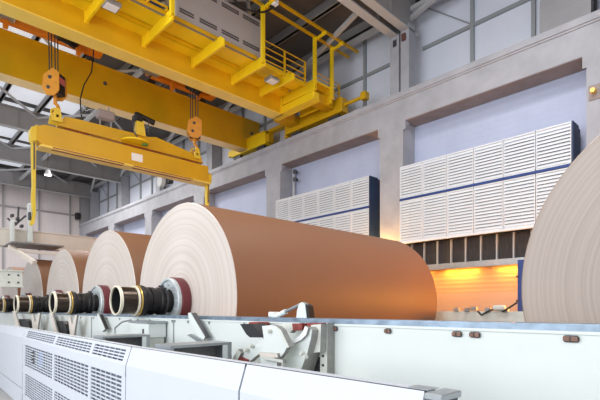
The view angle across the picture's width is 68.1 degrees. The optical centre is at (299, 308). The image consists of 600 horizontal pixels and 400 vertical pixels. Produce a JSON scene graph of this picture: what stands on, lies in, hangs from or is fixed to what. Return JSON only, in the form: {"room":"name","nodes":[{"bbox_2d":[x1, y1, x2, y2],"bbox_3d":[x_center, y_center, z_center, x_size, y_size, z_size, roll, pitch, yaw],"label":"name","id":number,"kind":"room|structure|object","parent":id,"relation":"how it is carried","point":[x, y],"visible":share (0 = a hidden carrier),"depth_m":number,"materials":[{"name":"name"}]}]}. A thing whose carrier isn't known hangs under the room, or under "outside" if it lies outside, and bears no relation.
{"room":"paper mill","nodes":[
{"label":"paper mill","id":0,"kind":"room"},
{"bbox_2d":[0,388,12,399],"bbox_3d":[-9.324,1.825,13.500,21.200,0.150,42.400,0,0,-44],"label":"floor","id":1,"kind":"structure","parent":0,"point":[3,395],"depth_m":8.88,"materials":[{"name":"concrete"}]},
{"bbox_2d":[0,324,28,399],"bbox_3d":[-5.968,1.050,9.203,0.175,1.400,3.244,0,0,-41],"label":"panel","id":2,"kind":"object","parent":1,"relation":"on","point":[11,336],"visible":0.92,"depth_m":8.79,"materials":[{"name":"metal"}]},
{"bbox_2d":[0,203,96,287],"bbox_3d":[-7.865,-0.825,13.928,11.900,5.150,3.000,0,0,-44],"label":"gantry","id":3,"kind":"object","parent":1,"relation":"on","point":[12,238],"visible":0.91,"depth_m":14.11,"materials":[{"name":"white metal"}]},
{"bbox_2d":[22,328,140,399],"bbox_3d":[-3.222,1.050,6.039,0.176,1.400,5.116,0,0,-41],"label":"panel","id":4,"kind":"object","parent":1,"relation":"on","point":[60,366],"visible":0.98,"depth_m":5.55,"materials":[{"name":"grey metal"}]},
{"bbox_2d":[25,375,51,399],"bbox_3d":[-4.123,1.310,6.982,0.010,0.380,2.013,0,0,-41],"label":"grille","id":5,"kind":"object","parent":4,"relation":"attached to","point":[42,390],"depth_m":7.04,"materials":[{"name":"white metal"}]},
{"bbox_2d":[25,345,51,378],"bbox_3d":[-4.123,0.805,6.982,0.010,0.370,2.013,0,0,-41],"label":"grille","id":6,"kind":"object","parent":4,"relation":"attached to","point":[42,357],"depth_m":6.93,"materials":[{"name":"white metal"}]},
{"bbox_2d":[26,331,54,343],"bbox_3d":[-4.103,0.436,7.002,0.049,0.117,2.015,0,0,-41],"label":"grille","id":7,"kind":"object","parent":4,"relation":"attached to","point":[41,337],"depth_m":6.92,"materials":[{"name":"white metal"}]},
{"bbox_2d":[55,392,67,399],"bbox_3d":[-2.866,1.310,5.535,0.010,0.380,1.582,0,0,-41],"label":"grille","id":8,"kind":"object","parent":4,"relation":"attached to","point":[61,393],"depth_m":5.85,"materials":[{"name":"white metal"}]},
{"bbox_2d":[55,354,87,397],"bbox_3d":[-2.866,0.805,5.535,0.010,0.370,1.582,0,0,-41],"label":"grille","id":9,"kind":"object","parent":4,"relation":"attached to","point":[79,368],"depth_m":5.43,"materials":[{"name":"white metal"}]},
{"bbox_2d":[55,336,91,352],"bbox_3d":[-2.846,0.436,5.554,0.049,0.117,1.584,0,0,-41],"label":"grille","id":10,"kind":"object","parent":4,"relation":"attached to","point":[75,344],"depth_m":5.51,"materials":[{"name":"white metal"}]},
{"bbox_2d":[91,366,120,399],"bbox_3d":[-1.970,0.805,4.503,0.010,0.370,0.952,0,0,-41],"label":"grille","id":11,"kind":"object","parent":4,"relation":"attached to","point":[110,375],"depth_m":4.50,"materials":[{"name":"white metal"}]},
{"bbox_2d":[93,344,125,361],"bbox_3d":[-1.950,0.436,4.522,0.049,0.117,0.954,0,0,-41],"label":"grille","id":12,"kind":"object","parent":4,"relation":"attached to","point":[109,352],"depth_m":4.50,"materials":[{"name":"white metal"}]},
{"bbox_2d":[108,224,122,231],"bbox_3d":[-12.608,-1.990,30.423,0.660,7.480,1.010,0,0,-44],"label":"concrete column","id":13,"kind":"structure","parent":1,"relation":"on","point":[114,227],"depth_m":30.12,"materials":[{"name":"grey concrete"}]},
{"bbox_2d":[93,333,149,347],"bbox_3d":[-2.198,1.035,5.492,0.580,1.430,0.305,0,0,-44],"label":"trough","id":14,"kind":"object","parent":1,"relation":"on","point":[143,340],"visible":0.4,"depth_m":5.54,"materials":[{"name":"grey metal"}]},
{"bbox_2d":[114,319,167,347],"bbox_3d":[-2.382,0.949,6.465,0.300,1.601,1.362,0,0,-44],"label":"control box","id":15,"kind":"object","parent":1,"relation":"on","point":[156,329],"visible":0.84,"depth_m":6.02,"materials":[{"name":"metal"}]},
{"bbox_2d":[144,210,161,234],"bbox_3d":[-8.687,-1.990,26.327,0.660,7.480,1.010,0,0,-44],"label":"concrete column","id":16,"kind":"structure","parent":1,"relation":"on","point":[152,218],"depth_m":26.01,"materials":[{"name":"grey concrete"}]},
{"bbox_2d":[126,346,254,399],"bbox_3d":[-0.934,1.050,3.467,0.179,1.400,1.742,0,0,-44],"label":"panel","id":17,"kind":"object","parent":1,"relation":"on","point":[151,373],"visible":0.84,"depth_m":3.36,"materials":[{"name":"white metal"}]},
{"bbox_2d":[155,340,231,358],"bbox_3d":[-0.996,1.035,4.193,0.640,1.430,0.305,0,0,-44],"label":"trough","id":18,"kind":"object","parent":1,"relation":"on","point":[221,349],"visible":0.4,"depth_m":4.24,"materials":[{"name":"grey metal"}]},
{"bbox_2d":[194,191,214,206],"bbox_3d":[-4.766,-1.990,22.231,0.660,7.480,1.010,0,0,-44],"label":"concrete column","id":19,"kind":"structure","parent":1,"relation":"on","point":[199,198],"depth_m":21.97,"materials":[{"name":"grey concrete"}]},
{"bbox_2d":[265,164,291,217],"bbox_3d":[-0.846,-1.990,18.135,0.660,7.480,1.010,0,0,-44],"label":"concrete column","id":20,"kind":"structure","parent":1,"relation":"on","point":[279,177],"depth_m":17.88,"materials":[{"name":"grey concrete"}]},
{"bbox_2d":[276,175,379,237],"bbox_3d":[0.870,-3.135,16.184,0.660,2.330,4.638,0,0,-44],"label":"louver panel","id":21,"kind":"object","parent":20,"relation":"attached to","point":[354,207],"visible":0.52,"depth_m":15.22,"materials":[{"name":"white painted steel"},{"name":"blue steel"}]},
{"bbox_2d":[293,169,297,195],"bbox_3d":[-0.217,-4.820,17.586,0.190,1.340,0.433,0,0,-25],"label":"floodlight pole","id":22,"kind":"object","parent":21,"relation":"attached to","point":[294,170],"visible":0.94,"depth_m":17.61,"materials":[{"name":"silver metal"}]},
{"bbox_2d":[233,322,334,373],"bbox_3d":[-0.142,0.935,4.017,0.430,1.631,1.600,0,0,-44],"label":"cradle","id":23,"kind":"object","parent":1,"relation":"on","point":[302,352],"visible":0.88,"depth_m":3.85,"materials":[{"name":"white metal"}]},
{"bbox_2d":[0,312,599,399],"bbox_3d":[-4.571,0.918,9.122,0.268,1.664,22.500,0,0,-44],"label":"frame rail","id":24,"kind":"object","parent":1,"relation":"on","point":[483,360],"visible":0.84,"depth_m":3.10,"materials":[{"name":"metal"}]},
{"bbox_2d":[0,267,24,297],"bbox_3d":[-8.853,-0.150,17.689,6.725,2.760,2.760,0,0,-44],"label":"machine","id":25,"kind":"object","parent":24,"relation":"on","point":[9,292],"visible":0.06,"depth_m":15.87,"materials":[{"name":"metal"}]},
{"bbox_2d":[0,259,52,312],"bbox_3d":[-6.695,-0.150,15.436,6.725,2.800,2.800,0,0,-44],"label":"paper roll","id":26,"kind":"object","parent":24,"relation":"on","point":[35,277],"visible":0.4,"depth_m":13.35,"materials":[{"name":"paper"}]},
{"bbox_2d":[12,311,40,328],"bbox_3d":[-6.741,0.337,11.070,0.230,0.567,2.729,0,0,-44],"label":"support bracket","id":27,"kind":"object","parent":24,"relation":"attached to","point":[35,323],"visible":0.72,"depth_m":10.94,"materials":[{"name":"white metal"}]},
{"bbox_2d":[13,249,89,312],"bbox_3d":[-4.531,-0.150,13.175,6.725,2.800,2.800,0,0,-44],"label":"paper roll","id":28,"kind":"object","parent":24,"relation":"on","point":[67,269],"visible":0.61,"depth_m":11.12,"materials":[{"name":"paper"}]},
{"bbox_2d":[49,313,78,334],"bbox_3d":[-4.645,0.309,8.879,0.230,0.450,1.744,0,0,-44],"label":"support bracket","id":29,"kind":"object","parent":24,"relation":"attached to","point":[69,327],"visible":0.82,"depth_m":8.82,"materials":[{"name":"white metal"}]},
{"bbox_2d":[49,230,151,314],"bbox_3d":[-2.387,-0.150,10.935,6.725,2.980,2.980,0,0,-44],"label":"paper roll","id":30,"kind":"object","parent":24,"relation":"on","point":[116,258],"visible":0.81,"depth_m":8.94,"materials":[{"name":"paper"}]},
{"bbox_2d":[97,313,109,331],"bbox_3d":[-3.341,0.234,7.597,0.120,0.312,0.388,0,0,-44],"label":"lever","id":31,"kind":"object","parent":24,"relation":"attached to","point":[103,326],"visible":1,"depth_m":7.56,"materials":[{"name":"metal"}]},
{"bbox_2d":[188,312,209,340],"bbox_3d":[-1.198,0.230,5.330,0.160,0.374,0.433,0,0,-44],"label":"lever","id":32,"kind":"object","parent":24,"relation":"attached to","point":[201,331],"visible":0.89,"depth_m":5.30,"materials":[{"name":"metal"}]},
{"bbox_2d":[109,203,436,319],"bbox_3d":[-0.216,-0.150,8.667,6.725,3.040,3.040,0,0,-44],"label":"paper roll","id":33,"kind":"object","parent":24,"relation":"on","point":[203,260],"visible":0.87,"depth_m":6.97,"materials":[{"name":"paper"}]},
{"bbox_2d":[268,302,314,317],"bbox_3d":[-0.097,0.027,4.498,0.080,0.189,0.621,0,0,-44],"label":"lever","id":34,"kind":"object","parent":24,"relation":"on","point":[305,310],"visible":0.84,"depth_m":4.33,"materials":[{"name":"metal"}]},
{"bbox_2d":[522,134,599,323],"bbox_3d":[4.245,-0.150,4.008,6.725,2.600,2.600,0,0,-44],"label":"paper roll","id":35,"kind":"object","parent":24,"relation":"on","point":[561,271],"visible":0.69,"depth_m":3.10,"materials":[{"name":"paper"}]},
{"bbox_2d":[240,363,460,399],"bbox_3d":[0.154,1.048,2.336,0.207,1.403,1.361,0,0,-44],"label":"panel","id":36,"kind":"object","parent":1,"relation":"on","point":[260,381],"visible":1,"depth_m":2.32,"materials":[{"name":"metal"}]},
{"bbox_2d":[378,120,414,245],"bbox_3d":[3.075,-1.990,14.040,0.660,7.480,1.010,0,0,-44],"label":"concrete column","id":37,"kind":"structure","parent":1,"relation":"on","point":[397,140],"depth_m":13.79,"materials":[{"name":"grey concrete"}]},
{"bbox_2d":[399,121,579,243],"bbox_3d":[4.857,-3.135,12.020,0.660,2.330,4.638,0,0,-44],"label":"louver panel","id":38,"kind":"object","parent":37,"relation":"attached to","point":[505,187],"visible":0.98,"depth_m":11.60,"materials":[{"name":"white painted steel"},{"name":"blue steel"}]},
{"bbox_2d":[435,302,524,321],"bbox_3d":[-0.161,0.802,13.689,0.400,1.896,22.000,0,0,-44],"label":"rail","id":39,"kind":"object","parent":1,"relation":"on","point":[500,313],"visible":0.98,"depth_m":9.35,"materials":[{"name":"metal"}]},
{"bbox_2d":[516,259,523,310],"bbox_3d":[5.444,0.270,10.950,0.190,2.960,0.170,0,0,-44],"label":"post","id":40,"kind":"object","parent":1,"relation":"on","point":[520,262],"visible":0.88,"depth_m":10.90,"materials":[{"name":"metal"}]},
{"bbox_2d":[582,50,599,146],"bbox_3d":[6.996,-1.990,9.944,0.660,7.480,1.010,0,0,-44],"label":"concrete column","id":41,"kind":"structure","parent":1,"relation":"on","point":[591,62],"depth_m":9.94,"materials":[{"name":"grey concrete"}]},
{"bbox_2d":[589,83,599,100],"bbox_3d":[6.524,-4.835,9.858,0.140,0.330,0.220,0,0,-44],"label":"wall bracket","id":42,"kind":"object","parent":41,"relation":"attached to","point":[594,90],"visible":1,"depth_m":9.86,"materials":[{"name":"metal"}]},
{"bbox_3d":[10.917,-1.990,5.848,0.660,7.480,1.010,0,0,-44],"label":"concrete column","id":43,"kind":"structure","parent":1,"relation":"on","visible":0},
{"bbox_2d":[78,9,599,235],"bbox_3d":[-2.666,-6.170,20.428,1.320,0.880,41.200,0,0,-44],"label":"beam","id":44,"kind":"structure","parent":43,"relation":"on","point":[577,38],"depth_m":13.27,"materials":[{"name":"concrete"}]},
{"bbox_2d":[90,191,98,219],"bbox_3d":[-16.153,-7.880,34.913,0.550,2.540,0.500,0,0,-44],"label":"column","id":45,"kind":"structure","parent":44,"relation":"on","point":[94,200],"depth_m":34.72,"materials":[{"name":"concrete"}]},
{"bbox_2d":[118,176,128,207],"bbox_3d":[-12.232,-7.880,30.818,0.550,2.540,0.500,0,0,-44],"label":"column","id":46,"kind":"structure","parent":44,"relation":"on","point":[123,188],"depth_m":30.65,"materials":[{"name":"concrete"}]},
{"bbox_2d":[156,177,167,192],"bbox_3d":[-8.311,-7.880,26.722,0.550,2.540,0.500,0,0,-44],"label":"column","id":47,"kind":"structure","parent":44,"relation":"on","point":[158,189],"depth_m":26.54,"materials":[{"name":"concrete"}]},
{"bbox_2d":[157,177,172,188],"bbox_3d":[-7.520,-7.025,24.738,0.550,0.830,0.940,0,0,-44],"label":"floodlight","id":48,"kind":"object","parent":44,"relation":"on","point":[161,182],"visible":0.76,"depth_m":24.55,"materials":[{"name":"grey metal"}]},
{"bbox_2d":[207,143,220,170],"bbox_3d":[-4.390,-7.880,22.626,0.550,2.540,0.500,0,0,-44],"label":"column","id":49,"kind":"structure","parent":44,"relation":"on","point":[213,151],"depth_m":22.42,"materials":[{"name":"concrete"}]},
{"bbox_2d":[280,90,297,140],"bbox_3d":[-0.469,-7.880,18.530,0.550,2.540,0.500,0,0,-44],"label":"column","id":50,"kind":"structure","parent":44,"relation":"on","point":[282,133],"depth_m":18.40,"materials":[{"name":"metal"}]},
{"bbox_2d":[87,57,585,234],"bbox_3d":[-2.799,-5.723,20.190,0.640,0.015,38.840,0,0,-44],"label":"soffit","id":51,"kind":"structure","parent":44,"relation":"attached to","point":[574,66],"depth_m":13.12,"materials":[{"name":"concrete"}]},
{"bbox_2d":[390,34,400,95],"bbox_3d":[3.133,-7.655,14.261,0.350,2.090,0.330,0,0,-44],"label":"column","id":52,"kind":"structure","parent":44,"relation":"on","point":[395,53],"depth_m":14.11,"materials":[{"name":"concrete"}]},
{"bbox_2d":[393,39,396,47],"bbox_3d":[3.028,-8.450,14.139,0.070,0.220,0.140,0,0,-44],"label":"junction box","id":53,"kind":"object","parent":52,"relation":"attached to","point":[395,40],"visible":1,"depth_m":14.11,"materials":[{"name":"grey metal"}]},
{"bbox_2d":[401,22,414,90],"bbox_3d":[3.381,-7.730,13.923,0.340,2.240,0.300,0,0,-44],"label":"column","id":54,"kind":"structure","parent":44,"relation":"on","point":[407,46],"depth_m":13.80,"materials":[{"name":"concrete"}]},
{"bbox_2d":[401,32,405,41],"bbox_3d":[3.219,-8.450,13.796,0.070,0.220,0.140,0,0,-44],"label":"junction box","id":55,"kind":"object","parent":54,"relation":"attached to","point":[403,35],"visible":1,"depth_m":13.76,"materials":[{"name":"red metal"}]},
{"bbox_2d":[540,0,596,33],"bbox_3d":[6.649,-7.412,11.044,0.480,1.605,1.198,0,0,-44],"label":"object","id":56,"kind":"object","parent":44,"relation":"on","point":[553,13],"visible":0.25,"depth_m":10.92,"materials":[{"name":"grey concrete"}]},
{"bbox_2d":[0,168,94,296],"bbox_3d":[-23.988,-4.100,28.673,21.000,11.700,0.200,0,0,-44],"label":"wall","id":57,"kind":"structure","parent":0,"point":[16,196],"depth_m":33.02,"materials":[{"name":"grey paint"}]},
{"bbox_2d":[0,184,89,269],"bbox_3d":[-24.034,-3.550,28.143,20.200,10.600,0.500,0,0,-44],"label":"trim","id":58,"kind":"structure","parent":57,"relation":"attached to","point":[84,203],"depth_m":34.34,"materials":[{"name":"grey metal"}]},
{"bbox_2d":[75,212,79,219],"bbox_3d":[-17.249,-7.200,34.432,0.300,0.500,0.400,0,0,-44],"label":"speaker box","id":59,"kind":"object","parent":57,"relation":"attached to","point":[77,215],"visible":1,"depth_m":34.29,"materials":[{"name":"black plastic"}]},
{"bbox_2d":[0,0,364,183],"bbox_3d":[-9.673,-10.075,13.720,21.000,0.150,41.600,0,0,-44],"label":"ceiling","id":60,"kind":"structure","parent":0,"point":[299,45],"depth_m":16.79,"materials":[{"name":"grey metal"}]},
{"bbox_2d":[0,142,30,166],"bbox_3d":[-18.398,-9.970,28.763,1.500,0.040,5.200,0,0,-44],"label":"window","id":61,"kind":"structure","parent":60,"relation":"attached to","point":[16,143],"depth_m":30.16,"materials":[{"name":"white glass"}]},
{"bbox_2d":[0,22,32,38],"bbox_3d":[-8.850,-9.970,14.162,1.500,0.040,4.900,0,0,-44],"label":"window","id":62,"kind":"structure","parent":60,"relation":"attached to","point":[12,29],"depth_m":15.92,"materials":[{"name":"white glass"}]},
{"bbox_2d":[0,100,34,137],"bbox_3d":[-15.560,-9.970,23.485,1.500,0.040,5.150,0,0,-44],"label":"window","id":63,"kind":"structure","parent":60,"relation":"attached to","point":[4,131],"depth_m":24.61,"materials":[{"name":"white glass"}]},
{"bbox_2d":[6,85,45,104],"bbox_3d":[-11.584,-9.970,19.331,1.500,0.040,5.150,0,0,-44],"label":"window","id":64,"kind":"structure","parent":60,"relation":"attached to","point":[20,93],"depth_m":20.69,"materials":[{"name":"white glass"}]},
{"bbox_2d":[18,111,62,141],"bbox_3d":[-14.405,-9.970,24.591,1.500,0.040,5.150,0,0,-44],"label":"window","id":65,"kind":"structure","parent":60,"relation":"attached to","point":[24,137],"depth_m":25.46,"materials":[{"name":"white glass"}]},
{"bbox_2d":[44,169,51,175],"bbox_3d":[-14.255,-8.780,25.115,0.400,2.440,0.400,0,0,-44],"label":"lamp","id":66,"kind":"object","parent":60,"relation":"hanging from","point":[47,172],"visible":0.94,"depth_m":25.02,"materials":[{"name":"silver metal"}]},
{"bbox_2d":[39,38,76,55],"bbox_3d":[-7.694,-9.970,15.268,1.500,0.040,4.900,0,0,-44],"label":"window","id":67,"kind":"structure","parent":60,"relation":"attached to","point":[60,47],"depth_m":16.96,"materials":[{"name":"white"}]},
{"bbox_2d":[45,98,81,114],"bbox_3d":[-10.428,-9.970,20.438,1.500,0.040,5.150,0,0,-44],"label":"window","id":68,"kind":"structure","parent":60,"relation":"attached to","point":[67,107],"depth_m":21.82,"materials":[{"name":"white glass"}]},
{"bbox_2d":[0,0,420,184],"bbox_3d":[-9.565,-9.830,13.824,19.480,0.320,41.200,0,0,-44],"label":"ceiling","id":69,"kind":"structure","parent":60,"relation":"attached to","point":[327,6],"depth_m":16.33,"materials":[{"name":"metal"}]},
{"bbox_2d":[0,103,55,131],"bbox_3d":[-15.577,-9.165,19.489,20.450,1.010,0.260,0,0,-44],"label":"roof beam","id":70,"kind":"structure","parent":69,"relation":"attached to","point":[12,117],"depth_m":21.36,"materials":[{"name":"metal"}]},
{"bbox_2d":[0,168,93,197],"bbox_3d":[-23.564,-9.165,27.833,20.450,1.010,0.260,0,0,-44],"label":"roof beam","id":71,"kind":"structure","parent":69,"relation":"attached to","point":[11,178],"depth_m":32.61,"materials":[{"name":"metal"}]},
{"bbox_2d":[0,142,123,182],"bbox_3d":[-19.553,-9.165,23.643,20.450,1.010,0.260,0,0,-44],"label":"roof beam","id":72,"kind":"structure","parent":69,"relation":"attached to","point":[54,162],"depth_m":27.99,"materials":[{"name":"metal"}]},
{"bbox_2d":[337,0,400,38],"bbox_3d":[-4.029,-9.165,7.426,20.450,1.010,0.260,0,0,-44],"label":"roof beam","id":73,"kind":"structure","parent":69,"relation":"attached to","point":[358,7],"depth_m":13.33,"materials":[{"name":"metal"}]},
{"bbox_2d":[0,0,436,192],"bbox_3d":[-8.476,-9.295,15.003,16.196,0.430,39.478,0,0,-44],"label":"roof beam bracing","id":74,"kind":"structure","parent":73,"relation":"attached to","point":[421,6],"depth_m":17.05,"materials":[{"name":"silver metal"}]},
{"bbox_2d":[360,0,418,36],"bbox_3d":[-3.717,-9.165,7.101,20.450,1.010,0.260,0,0,-44],"label":"roof beam","id":75,"kind":"structure","parent":69,"relation":"attached to","point":[397,13],"depth_m":13.39,"materials":[{"name":"metal"}]},
{"bbox_2d":[94,70,585,243],"bbox_3d":[-2.533,-2.350,20.556,0.250,8.200,41.200,0,0,-44],"label":"wall","id":76,"kind":"structure","parent":0,"point":[561,100],"depth_m":12.96,"materials":[{"name":"paint"}]},
{"bbox_2d":[95,0,599,215],"bbox_3d":[-2.197,-8.200,20.877,0.100,3.500,41.200,0,0,-44],"label":"windows","id":77,"kind":"structure","parent":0,"point":[512,27],"depth_m":14.29,"materials":[{"name":"grey glass"}]},
{"bbox_2d":[100,181,117,212],"bbox_3d":[-13.980,-8.200,33.041,0.100,3.300,4.830,0,0,-44],"label":"trim","id":78,"kind":"structure","parent":77,"relation":"attached to","point":[116,194],"depth_m":33.56,"materials":[{"name":"grey metal"}]},
{"bbox_2d":[130,171,155,198],"bbox_3d":[-10.059,-8.200,28.945,0.100,3.300,4.830,0,0,-44],"label":"trim","id":79,"kind":"structure","parent":77,"relation":"attached to","point":[151,177],"depth_m":29.45,"materials":[{"name":"grey metal"}]},
{"bbox_2d":[182,139,206,155],"bbox_3d":[-6.138,-8.200,24.850,0.100,3.300,4.830,0,0,-44],"label":"trim","id":80,"kind":"structure","parent":77,"relation":"attached to","point":[183,141],"depth_m":24.15,"materials":[{"name":"grey metal"}]},
{"bbox_2d":[241,107,272,130],"bbox_3d":[-2.217,-8.200,20.754,0.100,3.300,4.830,0,0,-44],"label":"trim","id":81,"kind":"structure","parent":77,"relation":"attached to","point":[266,122],"depth_m":20.06,"materials":[{"name":"grey metal"}]},
{"bbox_2d":[302,39,389,106],"bbox_3d":[1.704,-8.200,16.658,0.100,3.300,4.830,0,0,-44],"label":"trim","id":82,"kind":"structure","parent":77,"relation":"attached to","point":[365,74],"depth_m":15.97,"materials":[{"name":"grey"}]},
{"bbox_2d":[423,0,535,62],"bbox_3d":[5.625,-8.200,12.562,0.100,3.300,4.830,0,0,-44],"label":"trim","id":83,"kind":"structure","parent":77,"relation":"attached to","point":[472,24],"depth_m":13.06,"materials":[{"name":"grey metal"}]},
{"bbox_2d":[430,264,517,293],"bbox_3d":[4.919,0.250,12.323,0.250,3.000,15.000,0,0,-44],"label":"wall","id":84,"kind":"structure","parent":0,"point":[500,278],"depth_m":12.19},
{"bbox_2d":[409,230,531,269],"bbox_3d":[5.313,-1.560,11.558,0.340,0.860,7.350,0,0,-44],"label":"window band","id":85,"kind":"object","parent":84,"relation":"attached to","point":[505,248],"visible":0.52,"depth_m":12.17,"materials":[{"name":"brown glass"}]},
{"bbox_2d":[437,291,517,310],"bbox_3d":[4.822,0.650,12.230,0.020,2.200,15.000,0,0,-44],"label":"trim","id":86,"kind":"structure","parent":84,"relation":"attached to","point":[446,301],"depth_m":12.19,"materials":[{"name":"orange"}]},
{"bbox_3d":[-2.811,-6.650,20.289,0.160,0.080,41.200,0,0,-44],"label":"rail","id":87,"kind":"object","parent":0,"visible":0},
{"bbox_2d":[0,0,368,159],"bbox_3d":[-7.141,-7.900,11.472,19.550,2.500,7.950,0,0,-44],"label":"crane","id":88,"kind":"object","parent":87,"relation":"on","point":[216,48],"visible":0.8,"depth_m":13.79,"materials":[{"name":"yellow metal"}]},
{"bbox_2d":[0,13,103,61],"bbox_3d":[-7.010,-8.690,12.746,3.500,0.920,3.910,0,0,-44],"label":"trolley","id":89,"kind":"object","parent":88,"relation":"on","point":[7,21],"visible":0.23,"depth_m":13.80,"materials":[{"name":"orange metal"}]},
{"bbox_2d":[42,32,66,121],"bbox_3d":[-7.005,-7.030,12.671,0.500,3.340,0.410,0,0,5],"label":"hook block","id":90,"kind":"object","parent":89,"relation":"hanging from","point":[54,84],"visible":0.77,"depth_m":12.59,"materials":[{"name":"orange painted steel"},{"name":"dark steel"},{"name":"black rubber"}]},
{"bbox_2d":[28,107,211,225],"bbox_3d":[-5.241,-4.294,14.087,5.810,3.988,0.880,0,0,-44],"label":"beam","id":91,"kind":"structure","parent":90,"relation":"hanging from","point":[74,138],"depth_m":13.75,"materials":[{"name":"yellow metal"}]},
{"bbox_2d":[80,49,114,127],"bbox_3d":[-6.466,-7.000,13.863,0.889,2.907,1.270,0,0,-44],"label":"power cable","id":92,"kind":"object","parent":91,"relation":"on","point":[101,114],"visible":0.97,"depth_m":13.55,"materials":[{"name":"black rubber"}]},
{"bbox_2d":[101,0,121,12],"bbox_3d":[-4.591,-7.385,10.798,0.400,0.130,0.350,0,0,-44],"label":"lamp","id":93,"kind":"object","parent":88,"relation":"attached to","point":[113,6],"depth_m":10.75,"materials":[{"name":"white"}]},
{"bbox_2d":[141,68,215,102],"bbox_3d":[-3.669,-8.690,15.944,3.050,0.920,3.910,0,0,-44],"label":"trolley","id":94,"kind":"object","parent":88,"relation":"on","point":[201,96],"visible":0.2,"depth_m":16.75,"materials":[{"name":"orange painted steel"},{"name":"dark steel"}]},
{"bbox_2d":[187,87,201,153],"bbox_3d":[-3.763,-7.030,15.766,0.500,3.340,0.410,0,0,-18],"label":"hook block","id":95,"kind":"object","parent":94,"relation":"hanging from","point":[194,127],"visible":0.84,"depth_m":15.64,"materials":[{"name":"orange metal"}]},
{"bbox_2d":[179,7,193,18],"bbox_3d":[-3.049,-7.968,11.955,0.430,0.115,0.012,0,0,-44],"label":"vent","id":96,"kind":"object","parent":88,"relation":"attached to","point":[183,11],"depth_m":11.95,"materials":[{"name":"grey metal"}]},
{"bbox_2d":[200,18,216,30],"bbox_3d":[-2.561,-7.968,12.422,0.560,0.115,0.012,0,0,-44],"label":"vent","id":97,"kind":"object","parent":88,"relation":"attached to","point":[204,22],"depth_m":12.43,"materials":[{"name":"grey metal"}]},
{"bbox_2d":[222,2,238,14],"bbox_3d":[-2.026,-8.748,12.934,0.600,0.115,0.012,0,0,-44],"label":"vent","id":98,"kind":"object","parent":88,"relation":"attached to","point":[231,9],"depth_m":12.93,"materials":[{"name":"grey metal"}]},
{"bbox_2d":[222,29,238,41],"bbox_3d":[-2.026,-7.968,12.934,0.600,0.115,0.012,0,0,-44],"label":"vent","id":99,"kind":"object","parent":88,"relation":"attached to","point":[226,33],"depth_m":12.93,"materials":[{"name":"grey metal"}]},
{"bbox_2d":[243,14,258,26],"bbox_3d":[-1.477,-8.748,13.459,0.620,0.115,0.012,0,0,-44],"label":"vent","id":100,"kind":"object","parent":88,"relation":"attached to","point":[246,17],"depth_m":13.46,"materials":[{"name":"grey metal"}]},
{"bbox_2d":[243,40,258,51],"bbox_3d":[-1.477,-7.968,13.459,0.620,0.115,0.012,0,0,-44],"label":"vent","id":101,"kind":"object","parent":88,"relation":"attached to","point":[247,44],"depth_m":13.45,"materials":[{"name":"grey metal"}]},
{"bbox_2d":[264,75,279,84],"bbox_3d":[-0.907,-7.385,14.324,0.400,0.130,0.350,0,0,-44],"label":"lamp","id":102,"kind":"object","parent":88,"relation":"attached to","point":[270,79],"depth_m":14.24,"materials":[{"name":"white"}]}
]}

